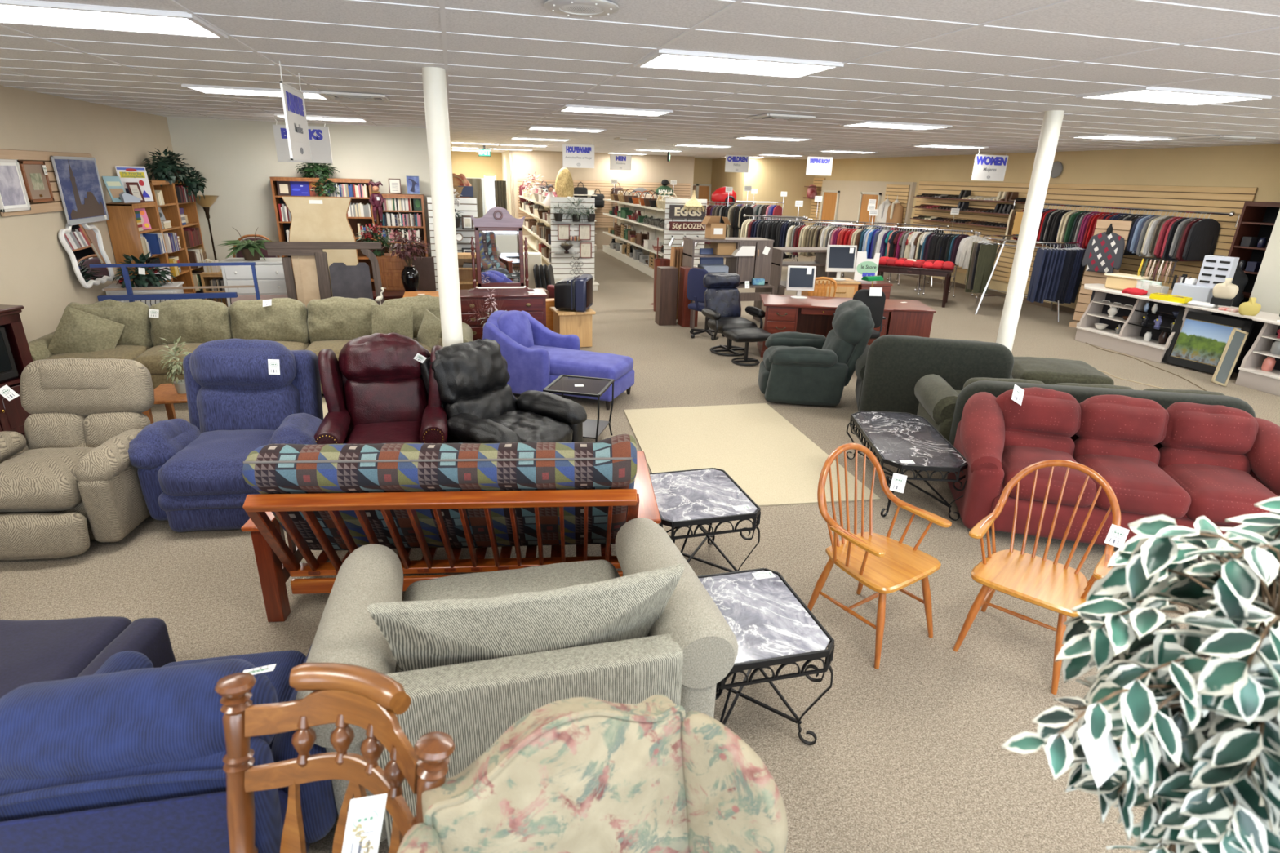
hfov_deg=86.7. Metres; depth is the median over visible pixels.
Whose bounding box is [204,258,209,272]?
book
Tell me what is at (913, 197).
shoe shelf
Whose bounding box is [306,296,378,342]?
cushion
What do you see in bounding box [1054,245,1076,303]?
trousers
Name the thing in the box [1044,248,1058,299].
trousers
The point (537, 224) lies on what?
box
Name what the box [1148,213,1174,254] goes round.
shirt
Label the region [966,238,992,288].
trousers
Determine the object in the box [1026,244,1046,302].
trousers
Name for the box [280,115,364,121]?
diffuser
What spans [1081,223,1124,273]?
sweater
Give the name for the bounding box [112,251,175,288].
poinsettia
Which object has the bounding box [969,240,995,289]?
trousers
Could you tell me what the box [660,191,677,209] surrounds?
basket
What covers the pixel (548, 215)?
bin
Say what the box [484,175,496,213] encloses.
door
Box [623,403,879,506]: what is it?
rug
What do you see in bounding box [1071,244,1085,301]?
trousers
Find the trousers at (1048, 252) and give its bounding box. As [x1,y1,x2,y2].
[1034,246,1051,302]
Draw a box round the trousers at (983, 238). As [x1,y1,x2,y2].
[964,238,984,289]
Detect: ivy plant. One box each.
[142,146,208,201]
[295,162,342,196]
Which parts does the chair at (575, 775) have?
backrest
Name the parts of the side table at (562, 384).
frame, glass, leg, leg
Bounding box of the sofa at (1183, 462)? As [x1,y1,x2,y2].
[946,384,1279,560]
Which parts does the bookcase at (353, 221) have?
panel, panel, shelf, shelf, shelf, panel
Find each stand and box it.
[200,270,228,307]
[549,306,595,346]
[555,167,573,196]
[649,236,662,305]
[1068,219,1132,328]
[1137,257,1177,284]
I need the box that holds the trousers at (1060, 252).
[1046,244,1062,298]
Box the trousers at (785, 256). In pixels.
[782,219,791,258]
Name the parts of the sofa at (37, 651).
arm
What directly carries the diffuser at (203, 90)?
attached to the recessed light at (203, 89)
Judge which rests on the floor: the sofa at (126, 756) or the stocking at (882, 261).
the sofa at (126, 756)
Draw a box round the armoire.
[0,304,33,439]
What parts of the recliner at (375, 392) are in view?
arm, seat, backrest, arm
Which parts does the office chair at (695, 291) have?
seat, backrest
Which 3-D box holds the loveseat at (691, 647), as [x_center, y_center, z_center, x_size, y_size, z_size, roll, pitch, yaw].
[-0.505,0.990,2.935,1.587,0.790,1.087,-4,21,-14]
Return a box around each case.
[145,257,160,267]
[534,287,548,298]
[546,284,554,298]
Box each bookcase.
[106,201,172,282]
[148,179,195,293]
[173,179,204,293]
[270,176,323,257]
[321,177,378,302]
[376,193,428,257]
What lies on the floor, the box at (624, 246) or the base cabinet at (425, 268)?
the base cabinet at (425, 268)
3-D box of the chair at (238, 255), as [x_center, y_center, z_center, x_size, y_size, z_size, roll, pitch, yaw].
[-6.163,-2.398,10.947,0.677,1.319,0.659,-7,22,-22]
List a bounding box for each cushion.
[0,658,278,778]
[45,344,154,359]
[63,299,153,346]
[133,342,203,375]
[147,298,232,346]
[228,297,309,342]
[276,341,310,350]
[305,339,350,359]
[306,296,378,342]
[381,294,442,337]
[395,560,620,672]
[413,337,442,353]
[497,310,533,347]
[528,345,633,381]
[723,327,771,342]
[962,377,1044,389]
[995,386,1080,437]
[1001,445,1096,507]
[1004,430,1075,456]
[1055,382,1133,389]
[1072,437,1159,466]
[1072,453,1191,519]
[1075,394,1168,445]
[1158,446,1250,474]
[1159,402,1258,454]
[1159,463,1279,526]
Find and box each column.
[422,66,462,347]
[995,110,1064,351]
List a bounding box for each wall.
[0,84,174,342]
[166,116,431,270]
[450,151,502,180]
[501,150,515,217]
[508,150,694,248]
[693,158,712,184]
[710,158,742,244]
[740,157,814,225]
[814,144,1279,308]
[817,180,916,273]
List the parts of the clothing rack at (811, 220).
rail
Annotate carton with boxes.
[1135,279,1144,288]
[1141,280,1154,290]
[1151,281,1162,284]
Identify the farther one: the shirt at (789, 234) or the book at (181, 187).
the shirt at (789, 234)
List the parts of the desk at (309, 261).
tan panel, rail, panel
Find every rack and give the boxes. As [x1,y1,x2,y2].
[569,256,582,274]
[706,201,755,205]
[735,200,784,204]
[743,213,808,266]
[763,217,810,261]
[764,214,805,260]
[788,219,853,261]
[810,218,859,277]
[831,222,897,230]
[856,221,906,283]
[879,225,938,295]
[895,222,950,287]
[919,229,973,297]
[964,231,981,298]
[974,235,1079,322]
[1195,254,1239,297]
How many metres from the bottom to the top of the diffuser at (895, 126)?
0.010 m
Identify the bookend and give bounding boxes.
[119,191,140,202]
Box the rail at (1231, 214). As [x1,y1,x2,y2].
[1044,203,1240,226]
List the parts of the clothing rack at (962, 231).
rail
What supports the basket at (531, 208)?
on the gondola at (560, 263)
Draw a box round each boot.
[954,190,964,198]
[956,201,963,208]
[958,190,971,199]
[960,201,968,208]
[989,204,1001,213]
[991,191,1003,200]
[993,204,1004,213]
[995,191,1007,200]
[997,204,1009,213]
[1000,191,1012,200]
[1002,204,1015,213]
[1004,191,1018,201]
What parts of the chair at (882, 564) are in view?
leg, armrest, leg, leg, seat, armrest, leg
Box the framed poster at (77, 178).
[50,155,109,226]
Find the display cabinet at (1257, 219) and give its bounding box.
[1227,201,1279,307]
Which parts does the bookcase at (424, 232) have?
panel, panel, shelf, shelf, shelf, panel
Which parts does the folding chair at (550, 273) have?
frame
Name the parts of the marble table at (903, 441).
leg, leg, frame, leg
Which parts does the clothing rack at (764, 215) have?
rail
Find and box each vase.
[381,212,431,291]
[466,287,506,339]
[613,205,618,215]
[633,209,639,220]
[635,210,641,218]
[1143,302,1149,311]
[1151,303,1158,312]
[1157,331,1168,344]
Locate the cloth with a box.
[1121,287,1147,295]
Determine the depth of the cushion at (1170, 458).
4.75 m
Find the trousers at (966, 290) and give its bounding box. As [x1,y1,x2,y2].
[964,238,985,293]
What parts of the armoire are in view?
crown moulding, door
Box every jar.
[1143,331,1151,341]
[1236,259,1246,270]
[1257,237,1266,248]
[1261,355,1275,371]
[1270,340,1279,355]
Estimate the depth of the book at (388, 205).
11.99 m
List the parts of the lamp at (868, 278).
lamp shade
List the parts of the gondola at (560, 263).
panel, panel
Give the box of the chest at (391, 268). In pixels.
[374,253,412,302]
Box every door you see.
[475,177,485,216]
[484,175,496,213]
[693,183,697,199]
[697,184,711,204]
[819,190,839,222]
[855,191,881,262]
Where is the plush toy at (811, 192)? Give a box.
[806,184,817,199]
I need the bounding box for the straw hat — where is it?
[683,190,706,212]
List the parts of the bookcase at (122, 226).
panel, panel, shelf, panel, shelf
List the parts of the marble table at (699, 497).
frame, leg, leg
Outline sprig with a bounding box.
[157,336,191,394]
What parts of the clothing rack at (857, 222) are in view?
rail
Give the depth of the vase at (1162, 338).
10.03 m
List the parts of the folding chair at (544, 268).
frame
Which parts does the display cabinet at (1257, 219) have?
panel, panel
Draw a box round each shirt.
[631,187,649,194]
[654,179,674,196]
[740,214,751,237]
[742,214,752,237]
[744,217,754,237]
[747,216,756,237]
[750,217,760,237]
[753,204,759,219]
[753,219,761,237]
[755,202,762,219]
[755,217,764,237]
[758,204,764,219]
[759,219,768,237]
[760,204,768,219]
[760,215,771,237]
[762,215,773,238]
[764,204,771,219]
[764,217,775,238]
[767,201,773,219]
[767,219,777,239]
[769,204,777,219]
[770,218,779,239]
[771,217,782,247]
[773,204,782,219]
[774,220,785,247]
[777,216,786,247]
[777,216,788,247]
[779,221,788,247]
[782,218,792,247]
[783,216,795,247]
[784,220,795,255]
[786,220,796,232]
[786,225,795,254]
[790,225,799,253]
[792,223,804,255]
[796,222,806,247]
[797,225,807,255]
[800,221,811,253]
[802,221,813,256]
[804,221,815,257]
[806,221,817,255]
[808,223,820,253]
[811,226,820,255]
[814,225,823,254]
[815,224,826,253]
[817,223,828,247]
[819,222,831,247]
[822,222,834,247]
[824,222,835,247]
[826,226,838,246]
[827,227,836,244]
[830,227,839,244]
[831,223,843,244]
[833,223,845,244]
[836,223,847,244]
[839,223,849,244]
[840,223,852,244]
[843,226,853,244]
[844,222,856,228]
[844,228,855,244]
[847,228,857,244]
[850,227,862,244]
[853,224,863,260]
[855,224,865,259]
[857,226,870,251]
[861,226,872,251]
[864,227,874,251]
[866,226,876,258]
[866,226,879,258]
[869,229,880,258]
[871,225,884,258]
[873,234,879,257]
[875,225,887,253]
[877,225,888,257]
[879,230,891,257]
[884,227,894,256]
[886,228,897,257]
[888,228,899,244]
[888,229,902,257]
[893,230,904,257]
[894,231,908,259]
[898,228,910,258]
[900,226,913,257]
[903,226,918,258]
[906,226,915,245]
[908,226,920,258]
[909,231,921,259]
[913,231,924,260]
[915,231,928,260]
[916,235,923,259]
[920,227,932,259]
[920,233,930,259]
[922,231,936,259]
[924,231,937,261]
[926,231,939,260]
[928,233,940,259]
[930,231,944,260]
[934,230,944,233]
[934,231,947,261]
[936,231,949,260]
[937,233,952,260]
[939,229,954,261]
[943,229,956,262]
[946,229,959,261]
[947,232,960,261]
[950,234,962,261]
[951,233,969,265]
[955,231,976,266]
[955,234,979,265]
[957,231,978,265]
[958,236,987,268]
[1035,208,1052,245]
[1038,205,1058,240]
[1039,205,1061,241]
[1043,207,1062,240]
[1044,205,1066,246]
[1047,208,1067,247]
[1049,204,1073,242]
[1054,208,1074,247]
[1056,208,1076,242]
[1059,207,1080,244]
[1062,209,1082,246]
[1063,208,1087,244]
[1067,207,1089,247]
[1071,207,1093,247]
[1072,208,1096,247]
[1076,210,1099,245]
[1078,208,1102,248]
[1081,208,1106,248]
[1084,208,1107,247]
[1090,208,1111,238]
[1102,210,1117,219]
[1105,209,1121,219]
[1111,208,1127,220]
[1114,209,1131,220]
[1117,211,1133,220]
[1123,209,1141,255]
[1124,211,1145,252]
[1124,212,1147,253]
[1126,210,1152,252]
[1129,211,1155,253]
[1133,211,1159,253]
[1135,209,1162,256]
[1140,211,1167,256]
[1142,213,1168,257]
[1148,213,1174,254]
[1151,210,1177,258]
[1153,210,1181,257]
[1160,213,1186,257]
[1161,213,1189,260]
[1168,213,1197,258]
[1168,214,1192,259]
[1174,213,1202,261]
[1176,214,1205,261]
[1182,215,1220,260]
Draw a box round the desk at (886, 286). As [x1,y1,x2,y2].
[852,279,893,298]
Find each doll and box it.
[367,181,384,222]
[543,184,554,205]
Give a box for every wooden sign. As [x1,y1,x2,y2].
[666,221,705,231]
[669,204,706,218]
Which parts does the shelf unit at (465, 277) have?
panel, shelf, shelf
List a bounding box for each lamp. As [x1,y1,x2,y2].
[195,195,218,260]
[668,235,675,246]
[861,275,883,287]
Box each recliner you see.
[0,357,154,559]
[127,338,323,532]
[314,332,447,444]
[420,338,586,443]
[702,272,764,355]
[758,299,875,405]
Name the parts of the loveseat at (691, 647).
arm, arm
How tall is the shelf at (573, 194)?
0.030 m
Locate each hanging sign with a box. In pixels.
[272,114,333,163]
[279,61,312,161]
[562,137,594,168]
[609,151,631,170]
[724,152,749,173]
[805,152,832,175]
[971,148,1008,181]
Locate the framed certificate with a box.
[125,182,145,201]
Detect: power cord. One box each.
[1085,342,1206,391]
[1097,369,1163,388]
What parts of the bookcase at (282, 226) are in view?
panel, panel, panel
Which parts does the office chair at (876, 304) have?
backrest, seat, arm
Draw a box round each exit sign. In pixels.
[478,145,490,156]
[666,150,670,161]
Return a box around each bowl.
[560,242,573,253]
[1093,323,1108,329]
[1122,315,1128,319]
[1172,311,1178,316]
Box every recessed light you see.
[0,0,228,39]
[181,84,330,99]
[273,114,368,122]
[450,142,500,145]
[451,146,493,149]
[451,149,478,151]
[492,148,533,151]
[499,143,548,146]
[509,137,570,141]
[526,125,606,132]
[557,105,673,116]
[606,152,647,155]
[633,49,844,78]
[634,149,682,151]
[673,143,733,147]
[723,155,764,158]
[733,135,812,141]
[756,154,804,156]
[818,150,877,153]
[840,120,952,129]
[911,144,988,148]
[1069,133,1177,141]
[1075,86,1271,106]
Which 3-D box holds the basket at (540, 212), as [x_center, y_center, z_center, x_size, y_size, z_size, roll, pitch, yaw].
[-2.273,-5.224,16.386,0.441,0.389,0.362,-5,21,-18]
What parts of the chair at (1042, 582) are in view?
leg, armrest, leg, seat, leg, armrest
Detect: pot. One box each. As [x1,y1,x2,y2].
[132,276,153,285]
[173,379,186,394]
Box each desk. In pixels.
[264,241,384,307]
[756,293,893,357]
[800,277,861,297]
[852,279,893,298]
[884,298,936,337]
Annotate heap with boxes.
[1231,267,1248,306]
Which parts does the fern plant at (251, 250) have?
pot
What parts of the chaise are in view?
backrest, arm, arm, leg, leg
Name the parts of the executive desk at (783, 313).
drawer, drawer, modesty panel, drawer, drawer, drawer, drawer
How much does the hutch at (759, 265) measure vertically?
1.420 m
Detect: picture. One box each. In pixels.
[0,159,31,212]
[17,160,54,202]
[29,173,44,190]
[388,178,401,193]
[405,175,420,194]
[461,215,473,229]
[462,248,475,252]
[557,224,569,239]
[578,224,591,239]
[579,242,591,257]
[1161,309,1254,377]
[1210,328,1248,386]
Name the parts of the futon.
armrest, post, arm rail, rail, mattress, rail, seat rail, armrest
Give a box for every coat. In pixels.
[704,204,714,244]
[707,204,715,244]
[711,204,719,216]
[715,204,722,216]
[716,201,723,216]
[719,201,725,222]
[720,201,727,222]
[722,201,729,223]
[724,204,731,237]
[727,203,735,237]
[728,205,737,237]
[732,204,739,237]
[734,205,742,237]
[735,204,743,237]
[737,205,746,237]
[738,205,747,237]
[742,204,753,223]
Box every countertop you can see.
[1084,283,1186,306]
[1177,303,1279,319]
[1252,316,1279,325]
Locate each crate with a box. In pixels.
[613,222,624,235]
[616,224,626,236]
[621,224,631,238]
[626,242,637,257]
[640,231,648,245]
[648,252,662,268]
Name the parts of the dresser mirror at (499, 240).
post, post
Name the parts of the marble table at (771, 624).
leg, frame, leg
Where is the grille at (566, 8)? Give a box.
[561,4,602,13]
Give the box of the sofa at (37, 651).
[0,616,176,698]
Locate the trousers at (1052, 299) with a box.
[1045,248,1066,302]
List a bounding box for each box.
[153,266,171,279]
[184,214,188,223]
[457,186,473,196]
[523,252,542,288]
[524,201,533,209]
[528,218,536,229]
[529,221,537,230]
[530,188,541,199]
[533,204,542,214]
[536,222,544,234]
[536,225,546,235]
[538,227,541,237]
[538,244,544,252]
[542,226,550,239]
[544,247,550,257]
[545,228,551,242]
[546,297,555,331]
[547,234,551,244]
[608,226,613,233]
[609,242,619,248]
[615,244,620,251]
[620,207,628,217]
[621,209,631,217]
[622,244,626,253]
[623,211,633,218]
[625,231,627,239]
[627,230,635,240]
[630,237,635,242]
[632,248,642,259]
[636,233,647,244]
[636,252,642,260]
[637,215,648,222]
[639,255,648,262]
[654,266,678,325]
[677,266,699,327]
[701,216,730,239]
[710,242,736,255]
[751,278,764,284]
[1146,284,1168,296]
[1171,282,1213,302]
[1240,236,1257,246]
[1244,261,1262,271]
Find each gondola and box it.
[426,196,477,291]
[518,191,595,281]
[551,189,596,250]
[602,191,706,278]
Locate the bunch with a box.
[520,171,546,201]
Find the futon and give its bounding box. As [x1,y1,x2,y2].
[240,433,661,622]
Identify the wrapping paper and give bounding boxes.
[1186,300,1217,307]
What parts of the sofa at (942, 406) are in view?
arm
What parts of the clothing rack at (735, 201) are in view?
rail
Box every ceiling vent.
[320,91,390,102]
[613,137,647,141]
[747,113,815,121]
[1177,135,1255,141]
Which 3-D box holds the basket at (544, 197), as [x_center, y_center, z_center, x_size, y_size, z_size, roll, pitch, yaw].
[-2.031,-5.245,15.423,0.415,0.367,0.341,-7,22,-23]
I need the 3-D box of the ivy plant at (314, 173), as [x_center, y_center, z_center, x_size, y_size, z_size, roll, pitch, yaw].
[-5.492,-4.202,11.619,0.748,0.760,0.487,-2,21,-11]
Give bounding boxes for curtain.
[466,177,483,217]
[493,180,506,209]
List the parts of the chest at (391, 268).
drawer, drawer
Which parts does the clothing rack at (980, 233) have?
post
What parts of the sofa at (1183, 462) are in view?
arm, rail, arm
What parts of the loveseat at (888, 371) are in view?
arm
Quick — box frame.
[88,262,260,306]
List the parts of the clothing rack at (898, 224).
rail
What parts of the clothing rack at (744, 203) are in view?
rail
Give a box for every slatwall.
[0,149,92,216]
[517,178,690,227]
[808,177,825,225]
[884,184,910,226]
[911,181,1257,296]
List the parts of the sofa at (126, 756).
panel, arm, arm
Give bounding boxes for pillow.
[47,306,125,354]
[367,564,684,671]
[371,305,413,338]
[416,308,441,347]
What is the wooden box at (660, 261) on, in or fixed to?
on the floor
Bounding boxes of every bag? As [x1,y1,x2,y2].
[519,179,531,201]
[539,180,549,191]
[573,182,587,197]
[591,188,604,208]
[611,182,623,194]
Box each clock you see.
[456,232,462,241]
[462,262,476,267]
[1050,161,1062,177]
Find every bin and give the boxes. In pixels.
[532,225,536,232]
[533,208,547,216]
[537,194,542,202]
[546,213,550,222]
[643,239,660,248]
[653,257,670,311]
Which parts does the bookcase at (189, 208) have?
shelf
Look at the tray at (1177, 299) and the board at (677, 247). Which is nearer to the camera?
the tray at (1177, 299)
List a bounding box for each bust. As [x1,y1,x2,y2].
[1209,277,1238,306]
[1238,297,1261,315]
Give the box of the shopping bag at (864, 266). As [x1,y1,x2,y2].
[853,251,879,281]
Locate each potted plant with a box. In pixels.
[453,187,463,227]
[551,204,564,221]
[562,197,589,222]
[586,204,596,222]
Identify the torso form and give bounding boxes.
[875,195,891,226]
[884,195,903,226]
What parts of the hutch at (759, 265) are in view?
panel, door, door, panel, drawer, door, panel, door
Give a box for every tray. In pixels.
[730,245,755,256]
[1149,293,1175,300]
[1164,294,1191,303]
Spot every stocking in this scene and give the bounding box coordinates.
[878,257,886,265]
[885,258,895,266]
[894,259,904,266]
[903,260,915,266]
[911,260,924,267]
[922,262,933,268]
[924,259,935,263]
[932,262,942,269]
[942,262,954,270]
[944,261,954,266]
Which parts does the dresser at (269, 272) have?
drawer, drawer, drawer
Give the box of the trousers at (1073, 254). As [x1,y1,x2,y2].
[1059,244,1075,300]
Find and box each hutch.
[682,236,774,328]
[769,247,836,294]
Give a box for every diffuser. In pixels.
[191,87,324,98]
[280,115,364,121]
[455,142,493,144]
[501,144,545,146]
[512,137,565,141]
[530,127,600,132]
[681,144,723,147]
[740,137,804,140]
[823,151,864,153]
[848,123,939,128]
[924,145,976,148]
[1080,135,1166,140]
[1090,90,1253,104]
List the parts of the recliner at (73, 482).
arm panel, seat, backrest, arm panel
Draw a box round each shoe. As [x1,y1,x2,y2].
[995,222,1006,226]
[1013,198,1026,201]
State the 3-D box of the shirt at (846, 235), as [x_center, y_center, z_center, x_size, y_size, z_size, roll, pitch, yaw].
[4.884,-4.262,15.648,0.622,0.790,0.058,-15,26,-38]
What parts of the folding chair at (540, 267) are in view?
frame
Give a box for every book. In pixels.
[102,176,125,202]
[115,165,153,201]
[133,208,151,229]
[140,236,149,257]
[141,233,161,253]
[145,232,166,253]
[154,190,164,204]
[155,192,159,205]
[158,206,165,220]
[158,235,164,253]
[160,220,170,223]
[163,232,175,251]
[163,233,171,253]
[168,233,173,252]
[168,256,178,259]
[168,260,176,276]
[174,186,182,203]
[177,186,185,202]
[182,227,196,245]
[183,229,191,247]
[183,231,191,247]
[186,248,200,261]
[187,251,197,268]
[190,247,206,258]
[191,270,204,273]
[192,274,199,290]
[195,227,200,244]
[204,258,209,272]
[210,261,215,272]
[213,260,220,272]
[276,181,291,195]
[278,204,282,221]
[280,207,284,221]
[281,204,286,221]
[284,205,288,221]
[285,205,289,221]
[285,229,289,241]
[289,181,310,195]
[308,182,320,195]
[335,182,338,196]
[343,184,346,196]
[345,183,347,196]
[352,184,355,197]
[352,203,355,217]
[355,203,359,217]
[355,204,357,217]
[356,185,359,197]
[357,203,360,217]
[357,222,360,237]
[358,184,360,197]
[359,182,362,197]
[360,202,362,217]
[361,204,364,217]
[362,186,365,197]
[363,204,366,217]
[364,204,368,217]
[365,185,368,197]
[366,203,369,217]
[368,204,371,217]
[384,197,386,210]
[385,197,388,210]
[386,212,389,226]
[387,198,390,210]
[387,213,391,226]
[389,198,392,210]
[391,213,394,226]
[392,198,395,210]
[394,214,397,226]
[399,198,401,210]
[406,198,408,210]
[409,198,412,210]
[409,213,412,226]
[413,198,422,210]
[415,230,418,242]
[416,213,419,226]
[418,214,421,226]
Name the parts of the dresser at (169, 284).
drawer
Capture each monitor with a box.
[786,265,816,298]
[825,244,857,280]
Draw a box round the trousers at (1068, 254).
[1055,244,1072,300]
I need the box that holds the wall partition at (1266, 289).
[1249,208,1279,314]
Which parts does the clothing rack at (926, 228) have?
rail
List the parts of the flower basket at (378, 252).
flower, flower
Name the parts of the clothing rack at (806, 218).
rail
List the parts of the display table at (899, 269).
drawer, leg, leg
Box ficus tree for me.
[1001,497,1279,852]
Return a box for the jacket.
[1004,199,1015,239]
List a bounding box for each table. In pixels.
[142,383,186,423]
[372,290,424,301]
[402,291,439,297]
[542,374,614,441]
[649,467,760,572]
[697,568,834,745]
[846,410,968,520]
[876,264,955,307]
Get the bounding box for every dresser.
[102,281,183,307]
[217,257,287,307]
[459,288,547,341]
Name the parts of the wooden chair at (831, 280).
crest rail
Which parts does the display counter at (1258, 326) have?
panel, panel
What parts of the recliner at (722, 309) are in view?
arm frame, backrest, seat, arm frame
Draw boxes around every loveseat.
[295,517,737,848]
[854,334,1013,415]
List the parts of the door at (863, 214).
frame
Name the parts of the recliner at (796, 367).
seat, arm panel, backrest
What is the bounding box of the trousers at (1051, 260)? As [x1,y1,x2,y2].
[1038,244,1055,303]
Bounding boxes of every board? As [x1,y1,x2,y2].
[281,195,358,300]
[670,246,675,266]
[674,246,679,267]
[675,246,681,319]
[677,246,683,312]
[1011,211,1023,234]
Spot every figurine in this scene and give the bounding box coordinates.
[374,287,384,305]
[1115,324,1120,333]
[1141,312,1149,324]
[1154,315,1162,327]
[1276,328,1279,338]
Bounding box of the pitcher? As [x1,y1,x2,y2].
[1107,305,1119,317]
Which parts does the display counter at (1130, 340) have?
panel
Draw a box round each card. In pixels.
[869,287,882,296]
[1180,277,1197,284]
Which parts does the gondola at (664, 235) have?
panel, panel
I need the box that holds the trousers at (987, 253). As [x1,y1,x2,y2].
[972,241,998,293]
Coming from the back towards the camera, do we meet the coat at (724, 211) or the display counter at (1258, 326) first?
the coat at (724, 211)
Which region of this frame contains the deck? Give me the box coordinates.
[555,281,599,290]
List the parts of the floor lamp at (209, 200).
lamp shade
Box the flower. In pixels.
[115,277,130,286]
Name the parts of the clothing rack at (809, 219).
rail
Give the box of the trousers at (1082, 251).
[1063,244,1084,303]
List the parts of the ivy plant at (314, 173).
pot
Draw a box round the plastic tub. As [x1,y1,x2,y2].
[1104,272,1152,290]
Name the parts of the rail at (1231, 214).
rail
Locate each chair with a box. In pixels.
[214,662,455,852]
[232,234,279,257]
[396,693,787,852]
[533,264,540,288]
[537,264,545,288]
[542,264,549,289]
[546,264,555,285]
[686,267,724,340]
[807,276,836,297]
[807,443,951,669]
[832,288,885,370]
[953,459,1129,694]
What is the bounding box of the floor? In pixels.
[0,244,1279,852]
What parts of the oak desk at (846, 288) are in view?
drawer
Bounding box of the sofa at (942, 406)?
[914,373,1255,445]
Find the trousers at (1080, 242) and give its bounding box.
[1071,242,1084,302]
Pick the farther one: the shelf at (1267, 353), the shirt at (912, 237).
the shirt at (912, 237)
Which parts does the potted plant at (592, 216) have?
pot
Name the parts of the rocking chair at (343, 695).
post, rail, crest rail, post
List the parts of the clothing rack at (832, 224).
rail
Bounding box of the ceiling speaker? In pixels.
[544,0,618,17]
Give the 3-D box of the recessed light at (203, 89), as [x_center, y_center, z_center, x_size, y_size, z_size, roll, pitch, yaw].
[-3.832,-3.375,6.847,1.220,0.020,0.610,-4,21,-14]
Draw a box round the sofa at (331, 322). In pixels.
[27,294,473,394]
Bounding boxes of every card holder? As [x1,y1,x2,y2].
[611,178,617,238]
[670,180,676,197]
[724,186,733,259]
[744,185,751,205]
[751,188,757,208]
[780,191,786,220]
[792,200,803,261]
[811,195,822,259]
[866,204,875,224]
[868,199,875,204]
[868,208,878,228]
[941,208,959,288]
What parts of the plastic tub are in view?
lid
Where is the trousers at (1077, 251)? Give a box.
[1064,244,1079,302]
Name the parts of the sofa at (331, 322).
arm, arm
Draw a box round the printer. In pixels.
[697,248,728,273]
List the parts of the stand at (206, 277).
panel, panel, shelf, panel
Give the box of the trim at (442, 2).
[0,0,1279,159]
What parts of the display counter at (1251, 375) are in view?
panel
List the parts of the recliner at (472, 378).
arm panel, backrest, seat, arm panel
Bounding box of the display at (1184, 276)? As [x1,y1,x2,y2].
[1170,274,1191,288]
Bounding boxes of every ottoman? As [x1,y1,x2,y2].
[723,327,771,365]
[1011,356,1114,385]
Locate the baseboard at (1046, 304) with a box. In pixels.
[902,274,1075,313]
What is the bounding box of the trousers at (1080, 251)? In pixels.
[1066,244,1081,302]
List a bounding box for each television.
[0,325,18,382]
[554,273,592,312]
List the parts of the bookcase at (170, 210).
panel, panel, shelf, shelf, shelf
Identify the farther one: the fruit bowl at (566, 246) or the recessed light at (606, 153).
the recessed light at (606, 153)
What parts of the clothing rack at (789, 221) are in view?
rail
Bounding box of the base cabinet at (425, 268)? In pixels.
[411,257,435,291]
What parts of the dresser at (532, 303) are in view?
drawer, drawer, drawer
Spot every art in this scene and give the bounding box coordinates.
[106,181,120,186]
[109,188,123,197]
[115,167,145,170]
[119,172,145,177]
[125,168,137,171]
[128,185,142,199]
[138,180,144,186]
[142,190,150,197]
[279,183,288,193]
[310,182,319,186]
[414,199,420,207]
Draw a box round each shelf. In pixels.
[457,241,475,243]
[518,195,550,208]
[519,207,551,226]
[522,225,551,248]
[522,235,551,264]
[551,221,595,222]
[554,252,578,253]
[565,240,582,241]
[573,194,596,195]
[582,418,609,439]
[603,198,665,211]
[603,213,664,231]
[603,231,663,256]
[683,253,737,257]
[773,261,826,266]
[910,217,1013,228]
[911,206,1015,215]
[913,196,1025,203]
[1086,313,1126,323]
[1093,301,1133,310]
[1128,322,1171,333]
[1134,309,1177,319]
[1233,245,1266,250]
[1241,221,1275,225]
[1242,292,1251,297]
[1243,268,1258,274]
[1252,350,1279,358]
[1261,335,1279,341]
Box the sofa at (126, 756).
[0,643,337,852]
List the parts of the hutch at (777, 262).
panel, panel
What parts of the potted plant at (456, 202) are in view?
pot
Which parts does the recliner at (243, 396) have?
arm panel, seat, backrest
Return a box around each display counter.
[1075,283,1186,363]
[1170,303,1279,373]
[1235,316,1279,395]
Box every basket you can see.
[163,170,181,178]
[355,223,394,260]
[368,244,386,255]
[452,175,465,196]
[528,201,533,213]
[533,186,548,201]
[537,204,547,218]
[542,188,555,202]
[609,187,621,199]
[613,189,624,200]
[617,189,629,201]
[621,190,632,202]
[623,188,638,203]
[627,191,639,203]
[631,191,644,204]
[639,191,653,205]
[643,190,657,206]
[648,193,660,207]
[656,192,671,208]
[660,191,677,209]
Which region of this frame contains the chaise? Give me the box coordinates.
[482,310,634,409]
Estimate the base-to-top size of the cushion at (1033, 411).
0.384 m
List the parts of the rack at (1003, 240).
leg, leg, leg, leg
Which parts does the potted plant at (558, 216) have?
pot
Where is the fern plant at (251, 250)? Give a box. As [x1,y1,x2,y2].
[217,227,270,260]
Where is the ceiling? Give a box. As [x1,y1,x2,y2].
[0,0,1279,159]
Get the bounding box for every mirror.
[57,222,115,288]
[467,206,534,292]
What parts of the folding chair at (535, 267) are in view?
frame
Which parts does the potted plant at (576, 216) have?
pot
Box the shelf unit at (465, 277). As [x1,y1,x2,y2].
[457,252,477,289]
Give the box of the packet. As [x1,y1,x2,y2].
[1217,306,1238,311]

